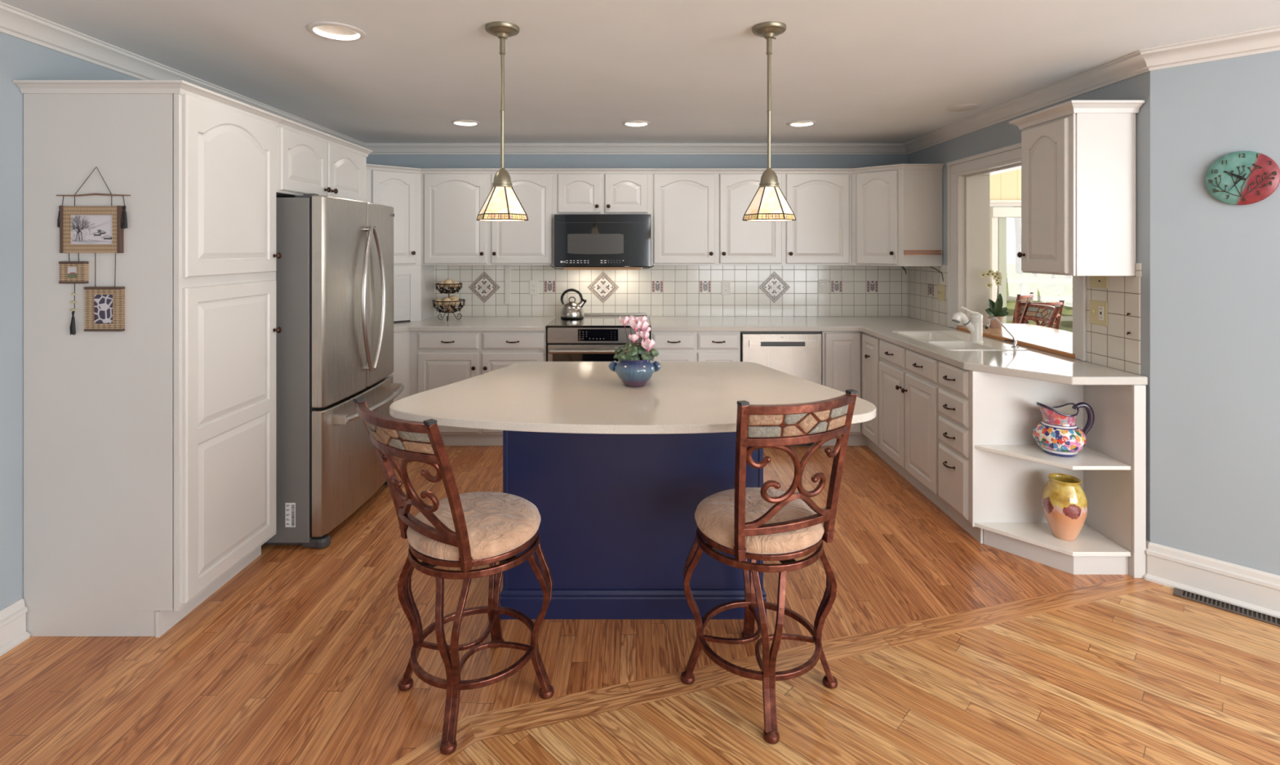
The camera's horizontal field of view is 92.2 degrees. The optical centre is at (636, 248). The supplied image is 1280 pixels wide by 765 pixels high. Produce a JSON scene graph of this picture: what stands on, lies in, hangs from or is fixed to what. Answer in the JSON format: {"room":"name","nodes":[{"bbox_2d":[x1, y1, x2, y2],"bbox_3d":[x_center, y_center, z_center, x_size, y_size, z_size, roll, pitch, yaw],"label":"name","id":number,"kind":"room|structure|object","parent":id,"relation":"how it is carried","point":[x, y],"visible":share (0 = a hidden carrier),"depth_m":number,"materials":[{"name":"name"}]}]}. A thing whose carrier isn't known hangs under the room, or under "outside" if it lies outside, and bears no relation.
{"room":"kitchen","nodes":[
{"label":"kitchen","id":0,"kind":"room"},
{"bbox_2d":[0,31,140,610],"bbox_3d":[-2.445,0.305,1.100,0.150,2.390,8.400,0,0,0],"label":"wall","id":1,"kind":"structure","parent":0,"point":[20,59],"depth_m":2.34,"materials":[{"name":"blue paint"}]},
{"bbox_2d":[0,598,30,656],"bbox_3d":[-2.353,1.425,-0.312,0.034,0.150,5.375,0,0,0],"label":"baseboard","id":2,"kind":"structure","parent":1,"relation":"attached to","point":[13,632],"depth_m":2.32,"materials":[{"name":"white paint"}]},
{"bbox_2d":[0,1,365,146],"bbox_3d":[-2.333,-0.848,1.150,0.075,0.085,8.300,0,0,0],"label":"trim","id":3,"kind":"structure","parent":1,"relation":"attached to","point":[15,22],"depth_m":2.68,"materials":[{"name":"white paint"}]},
{"bbox_2d":[275,118,372,202],"bbox_3d":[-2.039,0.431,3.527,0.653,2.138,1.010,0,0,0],"label":"upper cabinet","id":4,"kind":"object","parent":1,"relation":"attached to","point":[308,160],"visible":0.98,"depth_m":3.37,"materials":[{"name":"white paint"}]},
{"bbox_2d":[613,355,655,387],"bbox_3d":[-0.006,0.527,2.638,0.178,0.118,0.178,0,0,0],"label":"pot","id":5,"kind":"object","parent":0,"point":[633,371],"depth_m":2.58,"materials":[{"name":"blue ceramic"}]},
{"bbox_2d":[366,154,907,316],"bbox_3d":[0.007,0.305,5.375,5.055,2.390,0.150,0,0,0],"label":"wall","id":6,"kind":"structure","parent":0,"point":[414,161],"depth_m":5.30,"materials":[{"name":"blue paint"}]},
{"bbox_2d":[366,164,421,265],"bbox_3d":[-2.042,-0.250,4.978,0.649,0.776,0.636,0,0,0],"label":"upper cabinet","id":7,"kind":"object","parent":6,"relation":"attached to","point":[399,188],"visible":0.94,"depth_m":4.86,"materials":[{"name":"white paint"}]},
{"bbox_2d":[421,168,555,265],"bbox_3d":[-1.200,-0.250,5.107,1.090,0.776,0.378,0,0,0],"label":"upper cabinet","id":8,"kind":"object","parent":6,"relation":"attached to","point":[452,199],"visible":0.94,"depth_m":4.95,"materials":[{"name":"white paint"}]},
{"bbox_2d":[554,168,650,214],"bbox_3d":[-0.269,-0.455,5.107,0.773,0.367,0.378,0,0,0],"label":"upper cabinet","id":9,"kind":"object","parent":6,"relation":"attached to","point":[578,191],"visible":1,"depth_m":4.95,"materials":[{"name":"white paint"}]},
{"bbox_2d":[550,213,653,270],"bbox_3d":[-0.274,-0.047,5.086,0.836,0.444,0.408,0,0,0],"label":"microwave","id":10,"kind":"object","parent":9,"relation":"attached to","point":[586,242],"visible":1,"depth_m":4.89,"materials":[{"name":"black plastic"}]},
{"bbox_2d":[364,142,906,154],"bbox_3d":[-0.018,-0.848,5.263,4.705,0.085,0.075,0,0,0],"label":"trim","id":11,"kind":"structure","parent":6,"relation":"attached to","point":[376,148],"depth_m":5.26,"materials":[{"name":"white paint"}]},
{"bbox_2d":[434,265,906,315],"bbox_3d":[0.291,0.292,5.294,4.072,0.585,0.011,0,0,0],"label":"tile backsplash","id":12,"kind":"structure","parent":6,"relation":"attached to","point":[656,290],"depth_m":5.29,"materials":[{"name":"white tile"}]},
{"bbox_2d":[504,265,511,303],"bbox_3d":[-1.103,0.309,5.286,0.050,0.342,0.012,0,0,0],"label":"channel","id":13,"kind":"object","parent":12,"relation":"attached to","point":[507,268],"visible":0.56,"depth_m":5.28,"materials":[{"name":"white plastic"}]},
{"bbox_2d":[529,280,537,294],"bbox_3d":[-0.879,0.340,5.288,0.075,0.122,0.007,0,0,0],"label":"wall outlet","id":14,"kind":"object","parent":12,"relation":"attached to","point":[533,284],"visible":1,"depth_m":5.29,"materials":[{"name":"white plastic"}]},
{"bbox_2d":[721,280,730,294],"bbox_3d":[0.769,0.340,5.288,0.075,0.122,0.007,0,0,0],"label":"wall outlet","id":15,"kind":"object","parent":12,"relation":"attached to","point":[726,285],"visible":1,"depth_m":5.29,"materials":[{"name":"white plastic"}]},
{"bbox_2d":[817,280,826,293],"bbox_3d":[1.597,0.332,5.288,0.075,0.122,0.007,0,0,0],"label":"wall outlet","id":16,"kind":"object","parent":12,"relation":"attached to","point":[822,284],"visible":1,"depth_m":5.29,"materials":[{"name":"white plastic"}]},
{"bbox_2d":[650,168,784,265],"bbox_3d":[0.653,-0.250,5.107,1.070,0.776,0.378,0,0,0],"label":"upper cabinet","id":17,"kind":"object","parent":6,"relation":"attached to","point":[697,214],"visible":0.93,"depth_m":4.95,"materials":[{"name":"white paint"}]},
{"bbox_2d":[783,168,851,265],"bbox_3d":[1.462,-0.250,5.107,0.547,0.776,0.378,0,0,0],"label":"upper cabinet","id":18,"kind":"object","parent":6,"relation":"attached to","point":[820,199],"visible":0.99,"depth_m":4.95,"materials":[{"name":"white paint"}]},
{"bbox_2d":[0,445,1279,764],"bbox_3d":[0.750,1.575,1.150,6.700,0.150,8.700,0,0,0],"label":"floor","id":19,"kind":"structure","parent":0,"point":[941,646],"depth_m":2.17,"materials":[{"name":"brown wood"}]},
{"bbox_2d":[13,80,284,637],"bbox_3d":[-2.040,0.431,2.680,0.654,2.138,0.680,0,0,0],"label":"pantry cabinet","id":20,"kind":"object","parent":19,"relation":"on","point":[149,446],"visible":0.99,"depth_m":2.38,"materials":[{"name":"white paint"}]},
{"bbox_2d":[55,166,130,335],"bbox_3d":[-2.088,0.010,2.370,0.285,0.648,0.018,0,0,0],"label":"wall hanging","id":21,"kind":"object","parent":20,"relation":"attached to","point":[95,229],"depth_m":2.36,"materials":[{"name":"brown wicker"}]},
{"bbox_2d":[67,266,76,277],"bbox_3d":[-2.166,0.093,2.371,0.041,0.041,0.003,0,0,0],"label":"picture","id":22,"kind":"object","parent":21,"relation":"on","point":[72,271],"depth_m":2.37,"materials":[{"name":"paper"}]},
{"bbox_2d":[59,263,88,280],"bbox_3d":[-2.163,0.093,2.372,0.098,0.083,0.015,0,0,0],"label":"picture frame","id":23,"kind":"object","parent":21,"relation":"on","point":[68,272],"depth_m":2.36,"materials":[{"name":"beige wicker"}]},
{"bbox_2d":[62,205,116,253],"bbox_3d":[-2.094,-0.072,2.372,0.229,0.180,0.015,0,0,0],"label":"picture frame","id":24,"kind":"object","parent":21,"relation":"attached to","point":[86,228],"depth_m":2.36,"materials":[{"name":"beige wicker"}]},
{"bbox_2d":[70,214,111,244],"bbox_3d":[-2.093,-0.071,2.370,0.164,0.114,0.004,0,0,0],"label":"picture","id":25,"kind":"object","parent":21,"relation":"attached to","point":[84,228],"depth_m":2.37,"materials":[{"name":"grey paper"}]},
{"bbox_2d":[93,294,112,323],"bbox_3d":[-2.046,0.234,2.371,0.076,0.111,0.002,0,0,0],"label":"picture","id":26,"kind":"object","parent":21,"relation":"on","point":[103,304],"depth_m":2.37},
{"bbox_2d":[84,288,124,328],"bbox_3d":[-2.045,0.234,2.372,0.141,0.169,0.015,0,0,0],"label":"picture frame","id":27,"kind":"object","parent":21,"relation":"on","point":[104,308],"depth_m":2.36,"materials":[{"name":"beige wicker"}]},
{"bbox_2d":[262,193,404,548],"bbox_3d":[-1.857,0.614,3.512,0.886,1.772,0.907,0,0,0],"label":"refrigerator","id":28,"kind":"object","parent":19,"relation":"on","point":[335,268],"visible":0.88,"depth_m":3.10,"materials":[{"name":"grey metal"}]},
{"bbox_2d":[390,331,409,418],"bbox_3d":[-2.036,1.062,4.670,0.660,0.876,1.240,0,0,0],"label":"base cabinet","id":29,"kind":"object","parent":19,"relation":"on","point":[401,373],"visible":0.05,"depth_m":4.59,"materials":[{"name":"white paint"}]},
{"bbox_2d":[393,315,556,333],"bbox_3d":[-1.523,0.605,4.674,1.690,0.038,1.248,0,0,0],"label":"countertop","id":30,"kind":"structure","parent":29,"relation":"on","point":[466,323],"depth_m":4.72,"materials":[{"name":"stone"}]},
{"bbox_2d":[393,265,434,322],"bbox_3d":[-1.835,0.362,4.960,0.168,0.447,0.690,0,0,29],"label":"appliance garage","id":31,"kind":"object","parent":30,"relation":"on","point":[413,285],"visible":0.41,"depth_m":4.93,"materials":[{"name":"white paint"}]},
{"bbox_2d":[431,282,465,321],"bbox_3d":[-1.515,0.433,4.985,0.257,0.299,0.257,0,0,0],"label":"basket","id":32,"kind":"object","parent":30,"relation":"on","point":[458,288],"visible":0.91,"depth_m":4.93,"materials":[{"name":"brown metal"}]},
{"bbox_2d":[434,298,442,306],"bbox_3d":[-1.585,0.436,4.960,0.076,0.060,0.069,0,0,0],"label":"potato","id":33,"kind":"object","parent":32,"relation":"in","point":[437,300],"visible":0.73,"depth_m":4.93,"materials":[{"name":"beige food"}]},
{"bbox_2d":[438,280,444,287],"bbox_3d":[-1.567,0.293,4.974,0.062,0.052,0.068,0,0,0],"label":"potato","id":34,"kind":"object","parent":32,"relation":"in","point":[442,282],"visible":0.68,"depth_m":4.95,"materials":[{"name":"beige food"}]},
{"bbox_2d":[442,297,450,306],"bbox_3d":[-1.518,0.430,4.940,0.075,0.072,0.078,0,0,0],"label":"potato","id":35,"kind":"object","parent":32,"relation":"in","point":[446,299],"visible":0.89,"depth_m":4.91,"materials":[{"name":"beige food"}]},
{"bbox_2d":[443,279,453,287],"bbox_3d":[-1.514,0.284,4.964,0.075,0.071,0.082,0,0,0],"label":"potato","id":36,"kind":"object","parent":32,"relation":"in","point":[447,281],"visible":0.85,"depth_m":4.93,"materials":[{"name":"beige food"}]},
{"bbox_2d":[444,304,453,311],"bbox_3d":[-1.516,0.488,4.985,0.071,0.067,0.081,0,0,0],"label":"potato","id":37,"kind":"object","parent":32,"relation":"in","point":[445,307],"visible":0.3,"depth_m":4.96,"materials":[{"name":"beige food"}]},
{"bbox_2d":[431,298,465,313],"bbox_3d":[-1.515,0.471,4.985,0.257,0.104,0.257,0,0,0],"label":"bowl","id":38,"kind":"object","parent":32,"relation":"on","point":[460,305],"depth_m":4.92,"materials":[{"name":"brown metal"}]},
{"bbox_2d":[449,295,457,299],"bbox_3d":[-1.493,0.420,5.021,0.091,0.070,0.079,0,0,0],"label":"potato","id":39,"kind":"object","parent":32,"relation":"in","point":[451,297],"visible":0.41,"depth_m":4.99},
{"bbox_2d":[450,297,459,305],"bbox_3d":[-1.461,0.434,4.960,0.075,0.059,0.072,0,0,0],"label":"potato","id":40,"kind":"object","parent":32,"relation":"in","point":[455,299],"visible":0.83,"depth_m":4.94,"materials":[{"name":"beige food"}]},
{"bbox_2d":[451,280,459,288],"bbox_3d":[-1.470,0.296,4.998,0.075,0.056,0.058,0,0,0],"label":"potato","id":41,"kind":"object","parent":32,"relation":"in","point":[455,282],"visible":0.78,"depth_m":4.98,"materials":[{"name":"beige food"}]},
{"bbox_2d":[353,396,554,754],"bbox_3d":[-0.589,0.992,2.036,0.453,1.017,0.589,0,0,41],"label":"bar stool","id":42,"kind":"object","parent":19,"relation":"on","point":[464,531],"visible":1,"depth_m":1.92,"materials":[{"name":"orange metal"}]},
{"bbox_2d":[406,491,541,560],"bbox_3d":[-0.544,0.927,2.087,0.438,0.090,0.438,0,0,4],"label":"seat cushion","id":43,"kind":"object","parent":42,"relation":"on","point":[500,526],"depth_m":1.98,"materials":[{"name":"beige fabric"}]},
{"bbox_2d":[409,329,547,445],"bbox_3d":[-1.192,1.062,4.939,1.025,0.876,0.713,0,0,0],"label":"base cabinet","id":44,"kind":"object","parent":19,"relation":"on","point":[437,359],"visible":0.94,"depth_m":4.62,"materials":[{"name":"white paint"}]},
{"bbox_2d":[546,312,650,361],"bbox_3d":[-0.283,1.028,4.912,0.781,0.944,0.757,0,0,0],"label":"range","id":45,"kind":"object","parent":19,"relation":"on","point":[594,337],"visible":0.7,"depth_m":4.60,"materials":[{"name":"metal"}]},
{"bbox_2d":[560,288,586,319],"bbox_3d":[-0.530,0.456,5.100,0.192,0.244,0.192,0,0,44],"label":"kettle","id":46,"kind":"object","parent":45,"relation":"on","point":[571,309],"visible":1,"depth_m":5.05,"materials":[{"name":"metal"}]},
{"bbox_2d":[546,315,650,327],"bbox_3d":[-0.283,0.586,4.931,0.781,0.016,0.667,0,0,0],"label":"cooktop","id":47,"kind":"object","parent":45,"relation":"in","point":[588,321],"depth_m":4.82,"materials":[{"name":"grey"}]},
{"bbox_2d":[499,430,766,619],"bbox_3d":[-0.013,1.058,2.795,1.077,0.884,0.610,0,0,0],"label":"kitchen island","id":48,"kind":"object","parent":19,"relation":"on","point":[618,526],"visible":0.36,"depth_m":2.50,"materials":[{"name":"blue paint"}]},
{"bbox_2d":[389,361,876,434],"bbox_3d":[-0.015,0.601,2.613,1.819,0.030,1.150,0,0,0],"label":"island countertop","id":49,"kind":"structure","parent":48,"relation":"on","point":[546,397],"depth_m":2.40,"materials":[{"name":"white stone"}]},
{"bbox_2d":[608,315,661,387],"bbox_3d":[0.002,0.438,2.637,0.200,0.296,0.186,0,0,41],"label":"potted cyclamen","id":50,"kind":"object","parent":49,"relation":"on","point":[634,370],"visible":1,"depth_m":2.60,"materials":[{"name":"blue ceramic"}]},
{"bbox_2d":[648,330,740,361],"bbox_3d":[0.447,1.062,4.939,0.670,0.876,0.713,0,0,0],"label":"base cabinet","id":51,"kind":"object","parent":19,"relation":"on","point":[671,346],"visible":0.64,"depth_m":4.62,"materials":[{"name":"white paint"}]},
{"bbox_2d":[680,389,857,744],"bbox_3d":[0.425,0.979,2.079,0.494,1.042,0.519,0,0,-37],"label":"bar stool","id":52,"kind":"object","parent":19,"relation":"on","point":[763,523],"visible":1,"depth_m":1.94,"materials":[{"name":"orange metal"}]},
{"bbox_2d":[694,487,824,554],"bbox_3d":[0.421,0.927,2.126,0.438,0.090,0.438,0,0,2],"label":"seat cushion","id":53,"kind":"object","parent":52,"relation":"on","point":[796,528],"depth_m":2.00,"materials":[{"name":"beige fabric"}]},
{"bbox_2d":[740,331,822,445],"bbox_3d":[1.092,1.063,4.943,0.612,0.874,0.674,0,0,0],"label":"dishwasher","id":54,"kind":"object","parent":19,"relation":"on","point":[796,353],"visible":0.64,"depth_m":4.62,"materials":[{"name":"white metal"}]},
{"bbox_2d":[821,331,887,462],"bbox_3d":[1.863,1.062,4.795,0.925,0.876,0.990,0,0,0],"label":"base cabinet","id":55,"kind":"object","parent":19,"relation":"on","point":[851,360],"visible":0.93,"depth_m":4.62,"materials":[{"name":"white paint"}]},
{"bbox_2d":[648,315,1147,385],"bbox_3d":[1.220,0.605,4.051,2.220,0.038,2.493,0,0,0],"label":"countertop","id":56,"kind":"structure","parent":55,"relation":"on","point":[1032,363],"depth_m":3.83,"materials":[{"name":"stone"}]},
{"bbox_2d":[892,330,1027,350],"bbox_3d":[2.026,0.681,3.940,0.472,0.198,0.820,0,0,0],"label":"sink","id":57,"kind":"object","parent":56,"relation":"in","point":[946,340],"visible":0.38,"depth_m":3.87,"materials":[{"name":"white ceramic"}]},
{"bbox_2d":[951,306,982,342],"bbox_3d":[2.057,0.472,3.830,0.188,0.220,0.072,0,0,0],"label":"kitchen faucet","id":58,"kind":"object","parent":56,"relation":"on","point":[975,326],"visible":1,"depth_m":3.81,"materials":[{"name":"white ceramic"}]},
{"bbox_2d":[984,317,1018,347],"bbox_3d":[2.146,0.495,3.620,0.199,0.174,0.040,0,0,0],"label":"tap","id":59,"kind":"object","parent":56,"relation":"on","point":[1015,342],"visible":1,"depth_m":3.62,"materials":[{"name":"silver metal"}]},
{"bbox_2d":[879,338,947,514],"bbox_3d":[1.989,1.062,3.883,0.672,0.876,0.830,0,0,0],"label":"base cabinet","id":60,"kind":"object","parent":19,"relation":"on","point":[908,379],"visible":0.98,"depth_m":3.79,"materials":[{"name":"white paint"}]},
{"bbox_2d":[938,360,983,543],"bbox_3d":[1.990,1.062,3.298,0.671,0.876,0.336,0,0,0],"label":"base cabinet","id":61,"kind":"object","parent":19,"relation":"on","point":[954,382],"visible":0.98,"depth_m":3.26,"materials":[{"name":"white paint"}]},
{"bbox_2d":[971,370,1146,577],"bbox_3d":[2.010,1.062,2.965,0.614,0.876,0.330,0,0,0],"label":"shelf unit","id":62,"kind":"object","parent":19,"relation":"on","point":[1010,470],"visible":0.89,"depth_m":3.03,"materials":[{"name":"white paint"}]},
{"bbox_2d":[1031,401,1094,457],"bbox_3d":[2.063,0.871,3.004,0.232,0.249,0.220,0,0,-35],"label":"pitcher","id":63,"kind":"object","parent":62,"relation":"on","point":[1058,434],"visible":1,"depth_m":2.95,"materials":[{"name":"ceramic"}]},
{"bbox_2d":[1041,473,1088,541],"bbox_3d":[2.060,1.248,2.965,0.186,0.283,0.186,0,0,0],"label":"vase","id":64,"kind":"object","parent":62,"relation":"on","point":[1064,504],"visible":1,"depth_m":2.91,"materials":[{"name":"ceramic"}]},
{"bbox_2d":[1173,587,1279,626],"bbox_3d":[2.476,1.497,2.566,0.360,0.005,0.082,0,0,45],"label":"floor vent","id":65,"kind":"object","parent":19,"relation":"in","point":[1215,603],"visible":1,"depth_m":2.57,"materials":[{"name":"brown metal"}]},
{"bbox_2d":[0,0,1279,142],"bbox_3d":[0.750,-0.965,1.150,6.700,0.150,8.700,0,0,0],"label":"ceiling","id":66,"kind":"structure","parent":0,"point":[864,71],"depth_m":2.79,"materials":[{"name":"white paint"}]},
{"bbox_2d":[306,21,365,41],"bbox_3d":[-1.229,-0.924,2.530,0.220,0.084,0.220,0,0,0],"label":"recessed light","id":67,"kind":"object","parent":66,"relation":"in","point":[328,30],"visible":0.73,"depth_m":2.58,"materials":[{"name":"white paint"}]},
{"bbox_2d":[451,120,479,125],"bbox_3d":[-1.209,-0.924,4.366,0.196,0.084,0.196,0,0,0],"label":"recessed light","id":68,"kind":"object","parent":66,"relation":"in","point":[460,122],"visible":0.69,"depth_m":4.41,"materials":[{"name":"white paint"}]},
{"bbox_2d":[476,21,528,221],"bbox_3d":[-0.540,-0.501,2.486,0.213,0.779,0.190,0,0,0],"label":"pendant light","id":69,"kind":"object","parent":66,"relation":"hanging from","point":[502,203],"visible":1,"depth_m":2.46,"materials":[{"name":"beige glass"}]},
{"bbox_2d":[622,120,649,126],"bbox_3d":[0.000,-0.924,4.390,0.196,0.084,0.196,0,0,0],"label":"recessed light","id":70,"kind":"object","parent":66,"relation":"in","point":[635,122],"visible":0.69,"depth_m":4.44,"materials":[{"name":"white paint"}]},
{"bbox_2d":[742,21,795,221],"bbox_3d":[0.536,-0.501,2.486,0.211,0.779,0.197,0,0,0],"label":"pendant light","id":71,"kind":"object","parent":66,"relation":"hanging from","point":[769,203],"visible":1,"depth_m":2.45,"materials":[{"name":"beige glass"}]},
{"bbox_2d":[787,120,816,126],"bbox_3d":[1.180,-0.924,4.390,0.196,0.084,0.196,0,0,0],"label":"recessed light","id":72,"kind":"object","parent":66,"relation":"in","point":[805,122],"visible":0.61,"depth_m":4.44,"materials":[{"name":"white paint"}]},
{"bbox_2d":[946,103,980,111],"bbox_3d":[2.070,-0.886,3.900,0.190,0.008,0.190,0,0,0],"label":"ceiling speaker","id":73,"kind":"object","parent":66,"relation":"attached to","point":[960,108],"visible":1,"depth_m":3.89,"materials":[{"name":"white paint"}]},
{"bbox_2d":[990,168,1021,199],"bbox_3d":[5.700,-1.060,8.054,2.600,0.880,0.132,0,0,0],"label":"wall","id":74,"kind":"structure","parent":0,"point":[1006,185],"depth_m":8.00,"materials":[{"name":"yellow paint"}]},
{"bbox_2d":[990,200,1021,206],"bbox_3d":[5.800,-0.580,7.970,2.500,0.080,0.060,0,0,0],"label":"trim","id":75,"kind":"structure","parent":74,"relation":"attached to","point":[993,202],"depth_m":7.98,"materials":[{"name":"white paint"}]},
{"bbox_2d":[907,71,1150,542],"bbox_3d":[2.442,0.305,4.050,0.215,2.390,2.500,0,0,0],"label":"wall","id":76,"kind":"structure","parent":0,"point":[1003,134],"depth_m":2.87,"materials":[{"name":"blue paint"}]},
{"bbox_2d":[851,164,944,266],"bbox_3d":[2.024,-0.250,4.978,0.614,0.776,0.636,0,0,0],"label":"upper cabinet","id":77,"kind":"object","parent":76,"relation":"attached to","point":[896,208],"depth_m":4.71,"materials":[{"name":"white paint"}]},
{"bbox_2d":[902,266,943,280],"bbox_3d":[2.195,0.194,4.734,0.293,0.114,0.070,0,0,16],"label":"wire","id":78,"kind":"object","parent":77,"relation":"hanging from","point":[902,266],"visible":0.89,"depth_m":4.72,"materials":[{"name":"grey"}]},
{"bbox_2d":[906,264,947,326],"bbox_3d":[2.329,0.356,4.939,0.010,0.457,0.707,0,0,0],"label":"tile backsplash","id":79,"kind":"structure","parent":76,"relation":"attached to","point":[922,304],"depth_m":4.93,"materials":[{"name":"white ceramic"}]},
{"bbox_2d":[937,284,945,301],"bbox_3d":[2.320,0.340,4.700,0.014,0.122,0.115,0,0,0],"label":"switch plate","id":80,"kind":"object","parent":79,"relation":"attached to","point":[940,288],"visible":1,"depth_m":4.68,"materials":[{"name":"beige plastic"}]},
{"bbox_2d":[957,323,1075,358],"bbox_3d":[2.627,0.725,3.901,0.617,0.326,1.399,0,0,0],"label":"bar ledge","id":81,"kind":"object","parent":76,"relation":"attached to","point":[1053,340],"visible":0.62,"depth_m":3.95,"materials":[{"name":"white wood"}]},
{"bbox_2d":[979,268,1008,328],"bbox_3d":[2.529,0.353,4.365,0.206,0.420,0.100,0,0,0],"label":"potted orchid","id":82,"kind":"object","parent":81,"relation":"on","point":[996,310],"visible":0.99,"depth_m":4.34,"materials":[{"name":"green plant"}]},
{"bbox_2d":[946,142,1086,360],"bbox_3d":[2.432,-0.025,3.885,0.245,1.219,1.403,0,0,0],"label":"window","id":83,"kind":"structure","parent":76,"relation":"in","point":[969,177],"depth_m":4.45,"materials":[{"name":"white paint"}]},
{"bbox_2d":[1008,100,1145,275],"bbox_3d":[2.159,-0.275,3.062,0.343,0.807,0.476,0,0,0],"label":"upper cabinet","id":84,"kind":"object","parent":76,"relation":"attached to","point":[1078,157],"visible":1,"depth_m":2.88,"materials":[{"name":"white paint"}]},
{"bbox_2d":[1086,262,1142,374],"bbox_3d":[2.331,0.328,3.015,0.008,0.515,0.340,0,0,0],"label":"tile backsplash","id":85,"kind":"structure","parent":76,"relation":"attached to","point":[1110,345],"depth_m":2.98,"materials":[{"name":"beige tile"}]},
{"bbox_2d":[1089,299,1107,326],"bbox_3d":[2.320,0.325,3.100,0.014,0.122,0.117,0,0,0],"label":"wall outlet","id":86,"kind":"object","parent":85,"relation":"attached to","point":[1098,308],"visible":1,"depth_m":3.09,"materials":[{"name":"beige plastic"}]},
{"bbox_2d":[1098,306,1103,319],"bbox_3d":[2.322,0.325,3.078,0.003,0.068,0.032,0,0,0],"label":"socket","id":87,"kind":"object","parent":86,"relation":"attached to","point":[1100,308],"depth_m":3.08,"materials":[{"name":"white plastic"}]},
{"bbox_2d":[1089,275,1107,288],"bbox_3d":[2.323,0.165,3.098,0.008,0.070,0.115,0,0,0],"label":"switch plate","id":88,"kind":"object","parent":85,"relation":"attached to","point":[1099,282],"visible":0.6,"depth_m":3.09,"materials":[{"name":"beige plastic"}]},
{"bbox_2d":[1150,50,1279,575],"bbox_3d":[3.178,0.305,2.064,2.236,2.390,0.176,0,0,44],"label":"wall","id":89,"kind":"structure","parent":0,"point":[1215,264],"depth_m":2.65,"materials":[{"name":"blue paint"}]},
{"bbox_2d":[902,25,1279,154],"bbox_3d":[2.642,-0.848,3.120,0.964,0.085,4.349,0,0,-21],"label":"trim","id":90,"kind":"structure","parent":89,"relation":"attached to","point":[1264,40],"depth_m":2.94,"materials":[{"name":"white paint"}]},
{"bbox_2d":[1142,539,1279,617],"bbox_3d":[3.063,1.417,2.048,0.059,0.165,2.192,0,0,-44],"label":"baseboard","id":91,"kind":"structure","parent":89,"relation":"attached to","point":[1256,590],"depth_m":2.64,"materials":[{"name":"white paint"}]},
{"bbox_2d":[1204,151,1279,204],"bbox_3d":[2.533,-0.293,2.578,0.226,0.226,0.027,0,0,45],"label":"wall clock","id":92,"kind":"object","parent":89,"relation":"attached to","point":[1240,177],"visible":1,"depth_m":2.57,"materials":[{"name":"teal ceramic"}]},
{"bbox_3d":[5.020,1.575,5.460,4.960,0.150,5.280,0,0,0],"label":"floor","id":93,"kind":"structure","parent":0,"visible":0},
{"bbox_2d":[1012,292,1034,323],"bbox_3d":[3.805,0.979,6.371,0.438,1.042,0.514,0,0,-41],"label":"bar stool","id":94,"kind":"object","parent":93,"relation":"on","point":[1028,298],"visible":0.16,"depth_m":6.12,"materials":[{"name":"brown wood"}]},
{"bbox_2d":[1014,300,1064,328],"bbox_3d":[3.500,0.977,5.587,0.536,1.038,0.562,0,0,0],"label":"bar stool","id":95,"kind":"object","parent":93,"relation":"on","point":[1020,306],"visible":0.05,"depth_m":5.36,"materials":[{"name":"brown wood"}]},
{"bbox_2d":[1019,302,1060,328],"bbox_3d":[3.059,0.977,5.050,0.634,1.038,0.535,0,0,0],"label":"bar stool","id":96,"kind":"object","parent":93,"relation":"on","point":[1033,312],"visible":0.22,"depth_m":5.08,"materials":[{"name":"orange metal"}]},
{"bbox_3d":[5.025,0.000,8.060,5.150,3.000,0.120,0,0,0],"label":"wall","id":97,"kind":"structure","parent":0,"visible":0},
{"bbox_2d":[990,207,1021,323],"bbox_3d":[5.800,0.485,8.002,2.400,2.030,0.115,0,0,0],"label":"door","id":98,"kind":"structure","parent":97,"relation":"in","point":[998,215],"depth_m":7.98,"materials":[{"name":"white paint"}]},
{"label":"outside","id":99,"kind":"structure","parent":0,"visible":0},
{"bbox_2d":[1006,263,1072,332],"bbox_3d":[24.000,1.825,39.075,72.000,0.150,61.850,0,0,0],"label":"ground","id":100,"kind":"structure","parent":99,"point":[1056,288],"depth_m":28.97,"materials":[{"name":"white"}]},
{"bbox_2d":[1013,206,1022,274],"bbox_3d":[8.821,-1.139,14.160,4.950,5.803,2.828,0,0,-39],"label":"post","id":101,"kind":"object","parent":100,"relation":"on","point":[1017,220],"visible":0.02,"depth_m":14.91,"materials":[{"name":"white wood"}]},
{"bbox_2d":[1006,271,1055,326],"bbox_3d":[8.321,1.296,13.842,1.886,1.555,1.870,0,0,0],"label":"shrub","id":102,"kind":"object","parent":100,"relation":"on","point":[1012,289],"visible":0.16,"depth_m":13.17,"materials":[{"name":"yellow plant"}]},
{"bbox_2d":[1006,275,1072,320],"bbox_3d":[8.850,1.150,12.340,6.700,1.200,0.120,0,0,0],"label":"wooden fence","id":103,"kind":"object","parent":100,"relation":"on","point":[1022,280],"visible":0.04,"depth_m":12.28,"materials":[{"name":"beige wood"}]},
{"bbox_2d":[1054,283,1072,327],"bbox_3d":[10.217,1.328,13.608,1.789,1.278,1.752,0,0,0],"label":"shrub","id":104,"kind":"object","parent":100,"relation":"on","point":[1067,310],"visible":0.08,"depth_m":13.62,"materials":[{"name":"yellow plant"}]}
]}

